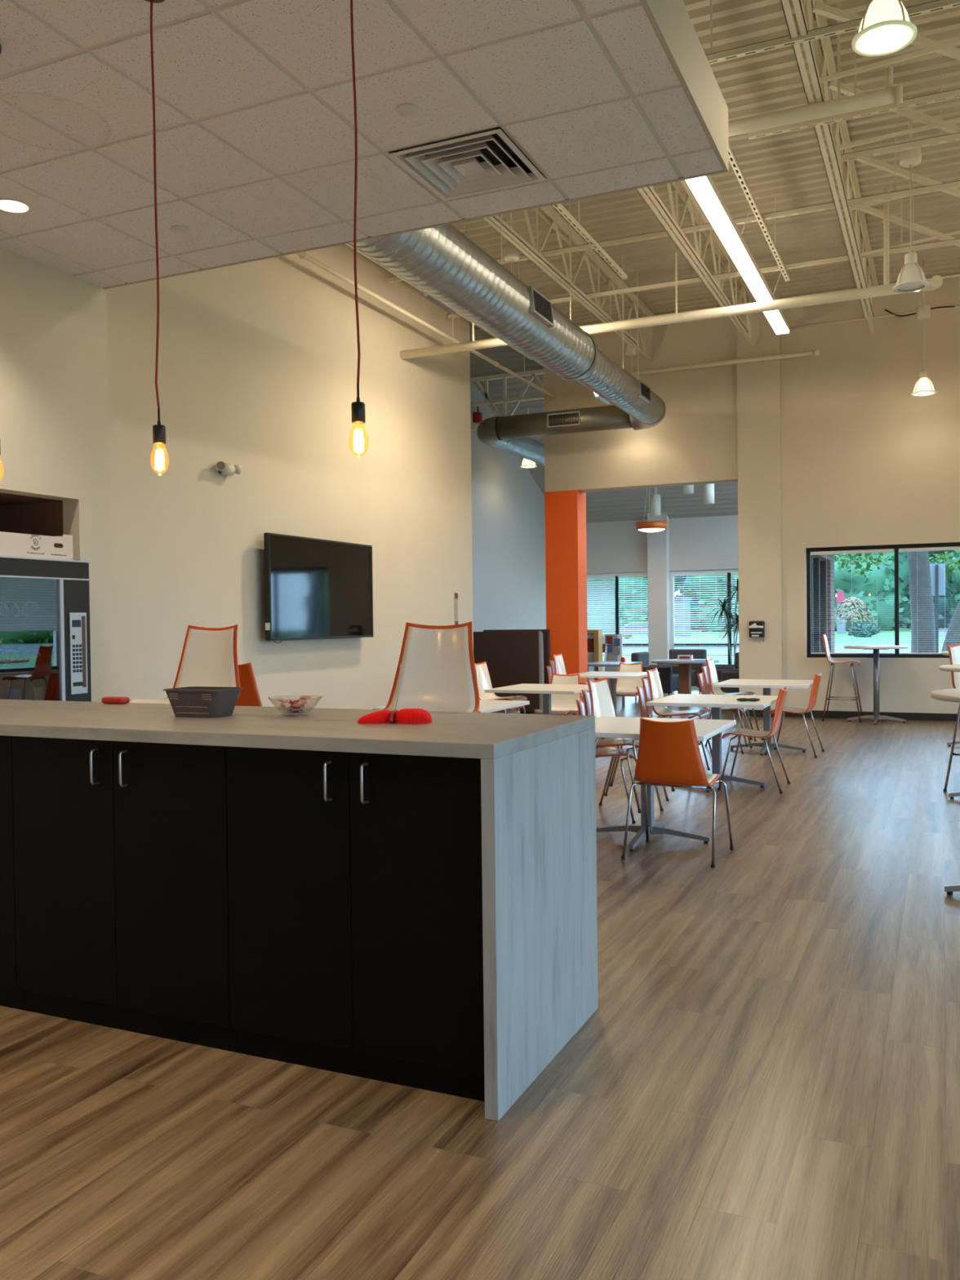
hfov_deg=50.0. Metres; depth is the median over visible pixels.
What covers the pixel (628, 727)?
dining table
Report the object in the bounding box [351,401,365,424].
socket
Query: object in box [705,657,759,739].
dining chair
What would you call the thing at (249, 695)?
bar stool
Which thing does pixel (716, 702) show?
dining table
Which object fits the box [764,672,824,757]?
dining chair
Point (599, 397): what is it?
grille
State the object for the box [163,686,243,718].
storage basket
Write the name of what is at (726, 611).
dracaena plant
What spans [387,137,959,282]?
strut
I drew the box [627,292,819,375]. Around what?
pipe
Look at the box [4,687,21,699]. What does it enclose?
snack bag
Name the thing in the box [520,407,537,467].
bell pendant
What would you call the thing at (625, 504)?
ceiling
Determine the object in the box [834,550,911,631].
tree
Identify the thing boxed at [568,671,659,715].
dining table
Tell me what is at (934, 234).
diagonal brace
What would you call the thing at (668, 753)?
dining chair
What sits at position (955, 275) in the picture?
conduit
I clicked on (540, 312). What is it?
grille
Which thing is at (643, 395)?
grille
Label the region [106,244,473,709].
wall
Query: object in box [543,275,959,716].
wall
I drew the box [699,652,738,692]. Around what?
chair
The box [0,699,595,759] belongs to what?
countertop
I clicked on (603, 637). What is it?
brochure
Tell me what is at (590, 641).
print
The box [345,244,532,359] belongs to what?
joist
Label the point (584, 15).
grid
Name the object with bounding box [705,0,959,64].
strut
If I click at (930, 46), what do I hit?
diagonal brace
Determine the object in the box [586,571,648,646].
window
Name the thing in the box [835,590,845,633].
kiosk
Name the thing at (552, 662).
dining chair
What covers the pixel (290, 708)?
candy
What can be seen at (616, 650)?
brochure
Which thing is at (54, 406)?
wall
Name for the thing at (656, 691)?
dining chair
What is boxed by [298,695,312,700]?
candy
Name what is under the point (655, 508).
light
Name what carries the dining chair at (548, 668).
on the floor
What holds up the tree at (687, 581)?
on the lawn
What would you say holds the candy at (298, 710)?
in the glass bowl
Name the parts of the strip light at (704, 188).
hanger rod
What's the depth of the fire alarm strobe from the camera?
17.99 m
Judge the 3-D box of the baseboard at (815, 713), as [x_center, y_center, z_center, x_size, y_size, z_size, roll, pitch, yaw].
[6.619,1.048,13.737,6.230,0.100,0.162,0,1,24]
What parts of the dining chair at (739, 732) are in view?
leg, leg, leg, leg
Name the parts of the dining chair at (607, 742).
leg, seat frame, leg, leg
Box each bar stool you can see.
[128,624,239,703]
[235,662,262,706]
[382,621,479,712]
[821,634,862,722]
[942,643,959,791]
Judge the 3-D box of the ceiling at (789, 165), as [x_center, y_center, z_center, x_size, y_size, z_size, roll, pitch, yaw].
[0.707,-4.738,6.476,11.400,0.055,18.780,0,1,24]
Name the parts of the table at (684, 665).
post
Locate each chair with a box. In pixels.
[474,661,527,714]
[492,709,519,713]
[499,705,523,713]
[532,673,582,715]
[546,665,582,715]
[549,659,555,673]
[552,653,587,700]
[576,699,663,823]
[581,689,669,813]
[586,676,675,791]
[616,662,643,717]
[621,717,733,867]
[631,651,679,700]
[633,685,647,782]
[640,677,710,770]
[646,667,711,755]
[657,648,706,694]
[697,672,752,753]
[698,665,756,746]
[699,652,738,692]
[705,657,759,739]
[716,669,739,693]
[717,686,790,793]
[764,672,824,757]
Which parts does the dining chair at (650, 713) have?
leg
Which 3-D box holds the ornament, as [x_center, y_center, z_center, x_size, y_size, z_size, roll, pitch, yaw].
[2.456,0.338,17.661,0.080,0.080,0.078,0,1,24]
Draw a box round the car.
[619,622,648,638]
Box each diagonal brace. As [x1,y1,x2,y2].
[812,1,959,83]
[828,80,959,151]
[843,148,959,210]
[857,205,959,256]
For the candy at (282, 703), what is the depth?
3.91 m
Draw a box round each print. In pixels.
[587,638,594,652]
[679,656,689,658]
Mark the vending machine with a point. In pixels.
(45, 639)
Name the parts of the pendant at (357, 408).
cord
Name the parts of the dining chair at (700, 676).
leg, leg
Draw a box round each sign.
[453,592,457,624]
[748,621,764,641]
[929,563,944,653]
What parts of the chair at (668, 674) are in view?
backrest, arm, arm, seat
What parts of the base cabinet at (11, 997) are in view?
door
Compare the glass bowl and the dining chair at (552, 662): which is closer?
the glass bowl
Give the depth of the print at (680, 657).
17.42 m
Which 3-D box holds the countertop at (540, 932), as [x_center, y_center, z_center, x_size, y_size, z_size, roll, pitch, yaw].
[-1.201,0.823,3.961,3.149,1.067,0.920,0,1,24]
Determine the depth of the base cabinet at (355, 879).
3.15 m
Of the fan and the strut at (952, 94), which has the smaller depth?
the fan
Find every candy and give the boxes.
[277,697,288,702]
[279,702,288,707]
[282,702,291,707]
[287,697,302,701]
[287,706,302,711]
[287,708,302,713]
[288,703,304,708]
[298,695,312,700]
[299,700,312,704]
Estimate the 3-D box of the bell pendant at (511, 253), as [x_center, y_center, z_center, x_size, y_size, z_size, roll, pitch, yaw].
[0.339,-4.104,11.056,0.306,1.360,0.306,0,1,24]
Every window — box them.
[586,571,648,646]
[670,568,738,664]
[806,542,959,657]
[813,558,821,653]
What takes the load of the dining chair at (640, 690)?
on the floor
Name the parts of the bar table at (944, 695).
arm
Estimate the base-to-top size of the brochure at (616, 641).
0.150 m
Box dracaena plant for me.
[697,577,738,664]
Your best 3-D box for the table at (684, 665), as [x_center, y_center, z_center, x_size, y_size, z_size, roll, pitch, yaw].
[3.436,0.706,17.228,1.120,0.738,1.120,0,1,24]
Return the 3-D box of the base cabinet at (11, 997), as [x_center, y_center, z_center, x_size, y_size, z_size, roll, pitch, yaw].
[-1.970,0.848,4.260,0.918,1.024,0.788,0,1,24]
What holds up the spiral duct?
hanging from the ceiling at (789, 165)
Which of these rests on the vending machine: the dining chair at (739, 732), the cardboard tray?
the cardboard tray
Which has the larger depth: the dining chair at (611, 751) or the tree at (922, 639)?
the tree at (922, 639)
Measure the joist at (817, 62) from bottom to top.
0.675 m
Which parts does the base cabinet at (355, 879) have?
door, handle, handle, door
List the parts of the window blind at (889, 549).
head rail, rail, ladder cord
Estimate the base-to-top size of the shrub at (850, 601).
3.614 m
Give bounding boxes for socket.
[152,424,165,444]
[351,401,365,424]
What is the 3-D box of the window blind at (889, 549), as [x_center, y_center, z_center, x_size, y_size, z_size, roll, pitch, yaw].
[5.238,-0.533,14.490,1.105,1.457,0.032,0,1,24]
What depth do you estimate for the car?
89.40 m
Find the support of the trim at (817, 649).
attached to the wall at (829, 568)
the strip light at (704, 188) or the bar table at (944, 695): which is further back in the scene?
the strip light at (704, 188)
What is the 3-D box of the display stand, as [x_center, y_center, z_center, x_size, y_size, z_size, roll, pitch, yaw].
[1.932,0.434,19.490,0.740,1.240,0.240,0,1,24]
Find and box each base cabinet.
[0,735,24,1010]
[12,736,237,1052]
[226,746,484,1102]
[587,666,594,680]
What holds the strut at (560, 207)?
hanging from the ceiling at (789, 165)
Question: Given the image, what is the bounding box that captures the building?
[674,597,692,637]
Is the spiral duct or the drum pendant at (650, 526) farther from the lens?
the drum pendant at (650, 526)
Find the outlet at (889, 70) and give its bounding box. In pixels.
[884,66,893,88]
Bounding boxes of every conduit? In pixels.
[479,274,959,340]
[789,305,959,329]
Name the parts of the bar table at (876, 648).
arm, mounting plate, arm, arm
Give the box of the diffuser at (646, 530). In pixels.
[638,528,664,532]
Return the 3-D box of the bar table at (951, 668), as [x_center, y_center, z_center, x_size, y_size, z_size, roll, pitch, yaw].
[3.970,0.715,7.827,0.860,1.030,0.860,0,1,24]
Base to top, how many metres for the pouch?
0.030 m
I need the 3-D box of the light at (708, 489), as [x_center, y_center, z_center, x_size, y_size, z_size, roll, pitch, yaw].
[4.156,-2.979,18.686,0.200,1.001,0.200,0,1,24]
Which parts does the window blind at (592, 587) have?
head rail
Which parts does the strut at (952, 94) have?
hanger rod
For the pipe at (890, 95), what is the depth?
7.71 m
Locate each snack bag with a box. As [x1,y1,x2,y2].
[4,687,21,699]
[27,685,42,700]
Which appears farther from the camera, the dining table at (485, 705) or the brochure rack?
the brochure rack
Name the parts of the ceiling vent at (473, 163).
plate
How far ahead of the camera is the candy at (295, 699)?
3.92 m
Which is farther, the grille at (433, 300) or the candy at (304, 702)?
the grille at (433, 300)
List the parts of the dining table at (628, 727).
arm, arm, arm, arm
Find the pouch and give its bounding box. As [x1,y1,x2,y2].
[101,696,129,704]
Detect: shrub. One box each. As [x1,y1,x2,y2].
[834,596,876,635]
[848,622,882,637]
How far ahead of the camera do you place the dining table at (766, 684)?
10.94 m
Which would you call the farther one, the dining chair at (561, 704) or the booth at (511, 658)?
the booth at (511, 658)
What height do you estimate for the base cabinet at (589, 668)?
0.600 m
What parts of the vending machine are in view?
price rail, price rail, control panel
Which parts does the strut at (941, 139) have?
hanger rod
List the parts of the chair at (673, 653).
backrest, seat, arm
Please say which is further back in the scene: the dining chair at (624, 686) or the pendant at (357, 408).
the dining chair at (624, 686)
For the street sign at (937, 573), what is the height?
2.700 m
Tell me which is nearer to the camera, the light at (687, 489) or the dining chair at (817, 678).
the dining chair at (817, 678)
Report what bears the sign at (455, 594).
attached to the wall at (257, 366)
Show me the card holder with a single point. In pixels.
(679, 656)
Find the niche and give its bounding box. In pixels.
[0,492,63,536]
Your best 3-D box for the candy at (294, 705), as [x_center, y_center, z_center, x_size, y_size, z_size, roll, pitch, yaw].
[-0.690,0.249,3.870,0.056,0.019,0.024,-1,1,-6]
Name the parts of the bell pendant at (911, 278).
stem, cord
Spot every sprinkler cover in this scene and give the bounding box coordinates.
[170,225,189,235]
[395,102,418,117]
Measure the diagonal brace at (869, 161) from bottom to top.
0.598 m
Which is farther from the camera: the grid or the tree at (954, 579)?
the tree at (954, 579)
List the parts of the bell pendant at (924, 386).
stem, cord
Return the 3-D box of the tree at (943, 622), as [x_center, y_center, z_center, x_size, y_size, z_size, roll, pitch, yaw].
[67.445,-9.919,150.340,16.461,21.398,15.252,0,1,24]
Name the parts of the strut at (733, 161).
hanger rod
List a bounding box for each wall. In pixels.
[0,248,113,702]
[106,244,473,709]
[470,377,546,631]
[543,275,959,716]
[544,489,587,700]
[586,511,737,688]
[813,554,835,653]
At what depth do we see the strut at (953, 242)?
11.80 m
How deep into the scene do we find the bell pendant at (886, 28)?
5.09 m
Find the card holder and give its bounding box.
[677,654,693,659]
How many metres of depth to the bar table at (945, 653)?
11.17 m
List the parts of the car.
glass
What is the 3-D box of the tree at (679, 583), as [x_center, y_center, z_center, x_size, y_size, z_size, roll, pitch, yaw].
[19.944,-9.073,142.231,16.411,21.707,15.484,0,1,24]
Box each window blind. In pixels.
[586,576,615,634]
[617,574,648,658]
[672,572,727,663]
[730,572,738,663]
[810,548,893,653]
[898,546,959,653]
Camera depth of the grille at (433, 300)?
8.72 m
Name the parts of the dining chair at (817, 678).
leg, leg, leg, leg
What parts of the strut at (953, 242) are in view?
hanger rod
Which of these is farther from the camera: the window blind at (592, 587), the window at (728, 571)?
the window blind at (592, 587)
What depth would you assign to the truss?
17.57 m
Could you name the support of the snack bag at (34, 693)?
on the vending machine
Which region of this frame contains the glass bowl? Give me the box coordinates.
[267,695,322,715]
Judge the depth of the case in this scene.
8.43 m
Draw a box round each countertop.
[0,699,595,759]
[0,699,597,1120]
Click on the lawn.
(905, 637)
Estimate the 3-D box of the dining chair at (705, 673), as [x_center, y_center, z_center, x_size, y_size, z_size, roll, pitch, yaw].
[2.667,0.694,11.101,0.530,0.840,0.557,0,1,24]
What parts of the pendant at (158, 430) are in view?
cord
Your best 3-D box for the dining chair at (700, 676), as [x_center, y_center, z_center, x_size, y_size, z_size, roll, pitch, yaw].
[2.627,0.769,11.121,0.530,0.840,0.557,0,1,24]
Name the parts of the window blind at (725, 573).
ladder cord, head rail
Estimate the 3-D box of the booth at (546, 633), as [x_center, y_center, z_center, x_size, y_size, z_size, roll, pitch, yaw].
[0.538,0.482,16.142,1.110,1.290,0.290,0,1,24]
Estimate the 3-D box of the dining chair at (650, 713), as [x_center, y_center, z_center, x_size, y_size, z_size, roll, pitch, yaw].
[1.683,0.742,8.967,0.530,0.840,0.557,0,1,24]
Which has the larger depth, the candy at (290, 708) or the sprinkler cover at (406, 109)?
the sprinkler cover at (406, 109)
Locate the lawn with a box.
[602,626,945,671]
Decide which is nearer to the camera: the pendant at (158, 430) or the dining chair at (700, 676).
the pendant at (158, 430)
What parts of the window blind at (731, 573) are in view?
head rail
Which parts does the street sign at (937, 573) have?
sign panel, post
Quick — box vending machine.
[0,555,91,702]
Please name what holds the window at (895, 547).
in the wall at (834, 447)
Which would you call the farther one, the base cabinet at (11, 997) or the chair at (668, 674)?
the chair at (668, 674)
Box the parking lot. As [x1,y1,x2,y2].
[938,627,947,635]
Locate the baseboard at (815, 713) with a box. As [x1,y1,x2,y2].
[737,709,959,721]
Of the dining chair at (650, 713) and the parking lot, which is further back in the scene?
the parking lot
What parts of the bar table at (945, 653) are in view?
arm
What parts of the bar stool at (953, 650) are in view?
leg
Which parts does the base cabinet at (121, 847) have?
door, handle, handle, door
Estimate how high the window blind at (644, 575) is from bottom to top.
2.167 m
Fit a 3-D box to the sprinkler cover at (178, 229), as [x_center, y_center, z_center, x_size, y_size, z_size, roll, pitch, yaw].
[-1.693,-2.309,5.802,0.100,0.022,0.100,0,1,24]
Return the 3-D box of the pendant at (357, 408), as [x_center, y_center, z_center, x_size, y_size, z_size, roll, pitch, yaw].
[-0.398,-1.438,3.285,0.104,1.708,0.104,0,1,24]
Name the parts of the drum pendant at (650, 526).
lamp shade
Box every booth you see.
[473,631,544,714]
[483,629,550,684]
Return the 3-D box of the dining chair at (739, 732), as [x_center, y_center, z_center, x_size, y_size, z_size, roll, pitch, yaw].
[2.308,0.816,8.633,0.530,0.840,0.557,0,1,23]
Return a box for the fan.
[357,663,431,724]
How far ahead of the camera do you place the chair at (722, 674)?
15.91 m
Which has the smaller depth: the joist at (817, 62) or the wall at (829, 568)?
the joist at (817, 62)
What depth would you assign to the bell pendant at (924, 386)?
13.20 m
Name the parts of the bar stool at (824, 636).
leg, leg, leg, leg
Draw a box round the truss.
[470,368,543,431]
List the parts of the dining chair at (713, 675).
leg, leg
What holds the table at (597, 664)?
on the floor
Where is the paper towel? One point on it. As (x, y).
(752, 625)
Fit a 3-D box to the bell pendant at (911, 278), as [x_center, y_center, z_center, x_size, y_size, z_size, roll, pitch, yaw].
[3.796,-3.950,9.062,0.306,1.680,0.306,0,1,24]
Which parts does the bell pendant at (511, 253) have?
stem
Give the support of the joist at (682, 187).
attached to the ceiling at (789, 165)
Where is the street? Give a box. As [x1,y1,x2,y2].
[602,644,942,655]
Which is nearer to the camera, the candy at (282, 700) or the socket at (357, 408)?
the socket at (357, 408)
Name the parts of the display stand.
panel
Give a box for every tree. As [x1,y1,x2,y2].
[586,576,686,631]
[675,575,702,630]
[687,574,738,631]
[834,549,959,653]
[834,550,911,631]
[899,550,959,628]
[941,600,959,652]
[943,549,959,628]
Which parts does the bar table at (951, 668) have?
arm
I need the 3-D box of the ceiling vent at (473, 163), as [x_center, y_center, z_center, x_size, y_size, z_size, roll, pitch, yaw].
[-0.051,-2.372,5.055,0.584,0.114,0.606,0,1,24]
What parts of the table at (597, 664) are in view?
leg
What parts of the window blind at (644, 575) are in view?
head rail, ladder cord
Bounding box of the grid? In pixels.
[0,0,712,282]
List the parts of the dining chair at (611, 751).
leg, leg, leg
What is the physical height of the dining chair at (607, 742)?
0.840 m
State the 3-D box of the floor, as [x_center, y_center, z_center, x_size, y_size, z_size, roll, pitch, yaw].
[1.729,1.293,9.178,11.600,0.120,24.300,0,1,24]
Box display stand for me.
[586,630,602,679]
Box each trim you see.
[810,555,826,653]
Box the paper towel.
[748,622,763,628]
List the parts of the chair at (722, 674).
arm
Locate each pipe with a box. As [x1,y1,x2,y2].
[295,251,554,397]
[400,186,942,359]
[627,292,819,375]
[728,3,902,136]
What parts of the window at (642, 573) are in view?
frame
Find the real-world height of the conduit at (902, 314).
0.135 m
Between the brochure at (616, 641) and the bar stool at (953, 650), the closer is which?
the bar stool at (953, 650)
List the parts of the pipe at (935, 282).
hanger rod, hanger rod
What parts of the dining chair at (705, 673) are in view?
leg, leg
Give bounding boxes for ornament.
[620,657,625,662]
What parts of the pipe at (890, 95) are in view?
hanger rod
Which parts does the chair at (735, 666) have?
arm, arm, backrest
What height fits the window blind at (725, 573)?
2.167 m
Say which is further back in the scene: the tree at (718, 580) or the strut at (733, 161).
the tree at (718, 580)
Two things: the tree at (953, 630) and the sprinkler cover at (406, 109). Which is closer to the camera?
the sprinkler cover at (406, 109)
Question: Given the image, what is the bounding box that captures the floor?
[0,688,959,1279]
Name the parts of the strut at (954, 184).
hanger rod, hanger rod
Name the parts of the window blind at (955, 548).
rail, head rail, ladder cord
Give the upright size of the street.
0.030 m
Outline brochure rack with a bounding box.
[602,634,622,688]
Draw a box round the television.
[263,532,373,643]
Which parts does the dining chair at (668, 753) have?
leg, leg, seat frame, leg, leg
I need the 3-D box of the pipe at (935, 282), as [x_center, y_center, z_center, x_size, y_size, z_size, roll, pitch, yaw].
[1.763,-3.924,11.174,5.958,1.057,0.138,0,1,24]
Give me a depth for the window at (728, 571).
21.08 m
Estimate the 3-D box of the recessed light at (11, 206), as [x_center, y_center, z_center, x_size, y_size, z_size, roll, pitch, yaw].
[-2.485,-2.302,5.457,0.204,0.005,0.204,0,1,24]
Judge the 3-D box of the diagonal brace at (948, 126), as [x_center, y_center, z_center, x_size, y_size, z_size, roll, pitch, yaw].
[3.947,-4.423,8.819,2.021,0.598,0.050,-1,1,-9]
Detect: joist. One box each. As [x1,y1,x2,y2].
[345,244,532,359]
[482,205,654,360]
[636,179,755,346]
[780,0,878,334]
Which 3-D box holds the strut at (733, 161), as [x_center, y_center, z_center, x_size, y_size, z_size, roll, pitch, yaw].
[2.050,-4.435,8.576,0.047,0.653,7.500,0,1,24]
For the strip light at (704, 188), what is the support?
hanging from the strut at (733, 161)
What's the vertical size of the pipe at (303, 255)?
0.419 m
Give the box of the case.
[736,697,759,701]
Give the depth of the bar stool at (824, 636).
14.18 m
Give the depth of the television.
10.41 m
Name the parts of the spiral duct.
hanger rod, hanger rod, hanger rod, hanger rod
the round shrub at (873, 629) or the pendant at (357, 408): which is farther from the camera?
the round shrub at (873, 629)
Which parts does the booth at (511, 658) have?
panel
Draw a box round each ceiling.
[0,0,723,288]
[450,0,959,341]
[470,345,737,523]
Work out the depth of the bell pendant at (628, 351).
15.15 m
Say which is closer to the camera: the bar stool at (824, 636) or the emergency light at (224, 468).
the emergency light at (224, 468)
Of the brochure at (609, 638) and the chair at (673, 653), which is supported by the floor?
the chair at (673, 653)
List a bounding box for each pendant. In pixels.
[0,44,4,476]
[144,0,168,475]
[348,0,368,457]
[502,212,519,275]
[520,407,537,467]
[624,309,636,375]
[635,488,666,532]
[851,0,917,56]
[892,94,929,293]
[911,260,937,396]
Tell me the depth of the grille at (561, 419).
14.83 m
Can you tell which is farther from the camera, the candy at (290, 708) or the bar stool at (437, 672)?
the bar stool at (437, 672)
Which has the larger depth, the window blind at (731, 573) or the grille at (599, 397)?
the window blind at (731, 573)
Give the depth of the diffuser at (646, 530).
19.20 m
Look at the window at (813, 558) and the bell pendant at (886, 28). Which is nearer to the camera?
the bell pendant at (886, 28)
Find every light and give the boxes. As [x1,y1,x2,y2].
[0,197,32,214]
[215,460,240,475]
[650,487,661,515]
[682,484,693,493]
[684,175,789,334]
[702,483,714,504]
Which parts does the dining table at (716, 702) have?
arm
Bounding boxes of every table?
[373,699,529,712]
[484,683,589,714]
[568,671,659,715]
[587,661,642,706]
[595,715,736,851]
[646,693,777,791]
[651,658,719,693]
[712,679,813,755]
[844,644,909,724]
[930,688,959,894]
[939,664,959,799]
[941,651,959,746]
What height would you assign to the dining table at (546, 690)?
0.735 m
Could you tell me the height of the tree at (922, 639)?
5.496 m
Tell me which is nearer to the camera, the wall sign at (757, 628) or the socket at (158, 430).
the socket at (158, 430)
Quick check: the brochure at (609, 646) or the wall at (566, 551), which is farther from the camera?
the brochure at (609, 646)
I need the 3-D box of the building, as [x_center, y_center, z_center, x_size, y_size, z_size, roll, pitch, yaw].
[19.085,-2.180,98.810,1.600,3.750,4.500,0,1,24]
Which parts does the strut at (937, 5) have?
hanger rod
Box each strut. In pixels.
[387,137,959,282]
[447,198,959,319]
[552,200,627,279]
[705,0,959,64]
[728,141,790,281]
[747,30,959,139]
[841,72,959,161]
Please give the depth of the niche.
6.75 m
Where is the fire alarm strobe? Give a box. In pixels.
[473,400,482,423]
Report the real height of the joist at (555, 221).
0.675 m
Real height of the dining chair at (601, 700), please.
0.840 m
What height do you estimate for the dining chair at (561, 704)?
0.840 m
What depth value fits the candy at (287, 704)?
3.83 m
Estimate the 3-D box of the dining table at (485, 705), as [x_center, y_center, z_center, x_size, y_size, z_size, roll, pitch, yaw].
[-0.214,0.899,8.520,0.950,0.735,1.020,0,1,24]
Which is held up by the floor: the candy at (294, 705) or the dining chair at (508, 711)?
the dining chair at (508, 711)
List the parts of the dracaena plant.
crown, crown, crown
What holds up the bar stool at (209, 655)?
on the floor
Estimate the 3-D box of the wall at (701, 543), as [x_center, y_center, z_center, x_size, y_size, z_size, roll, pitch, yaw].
[4.181,-1.101,21.147,5.250,4.200,0.470,0,1,24]
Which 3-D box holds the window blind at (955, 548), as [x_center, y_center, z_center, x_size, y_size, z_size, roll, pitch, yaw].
[6.330,-0.537,13.998,1.150,1.457,0.032,0,1,24]
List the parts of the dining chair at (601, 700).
leg, leg, leg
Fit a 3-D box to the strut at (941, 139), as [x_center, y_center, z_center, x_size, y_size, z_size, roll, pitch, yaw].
[3.939,-4.494,8.656,1.700,0.583,0.047,0,1,24]
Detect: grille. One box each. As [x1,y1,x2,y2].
[422,291,455,313]
[527,285,554,327]
[546,410,581,428]
[593,391,610,404]
[636,379,651,403]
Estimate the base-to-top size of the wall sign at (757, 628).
0.300 m
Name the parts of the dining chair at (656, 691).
leg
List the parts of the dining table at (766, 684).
arm, arm, arm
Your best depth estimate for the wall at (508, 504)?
19.30 m
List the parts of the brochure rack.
rail, rail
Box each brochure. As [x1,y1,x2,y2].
[602,635,604,644]
[606,635,612,644]
[606,644,612,652]
[613,638,620,646]
[613,647,620,655]
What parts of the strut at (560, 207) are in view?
hanger rod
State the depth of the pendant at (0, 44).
3.97 m
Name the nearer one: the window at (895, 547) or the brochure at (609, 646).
the window at (895, 547)
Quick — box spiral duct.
[346,201,666,466]
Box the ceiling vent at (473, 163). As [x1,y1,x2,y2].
[387,126,546,200]
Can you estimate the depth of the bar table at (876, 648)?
13.87 m
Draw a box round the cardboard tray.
[0,531,73,559]

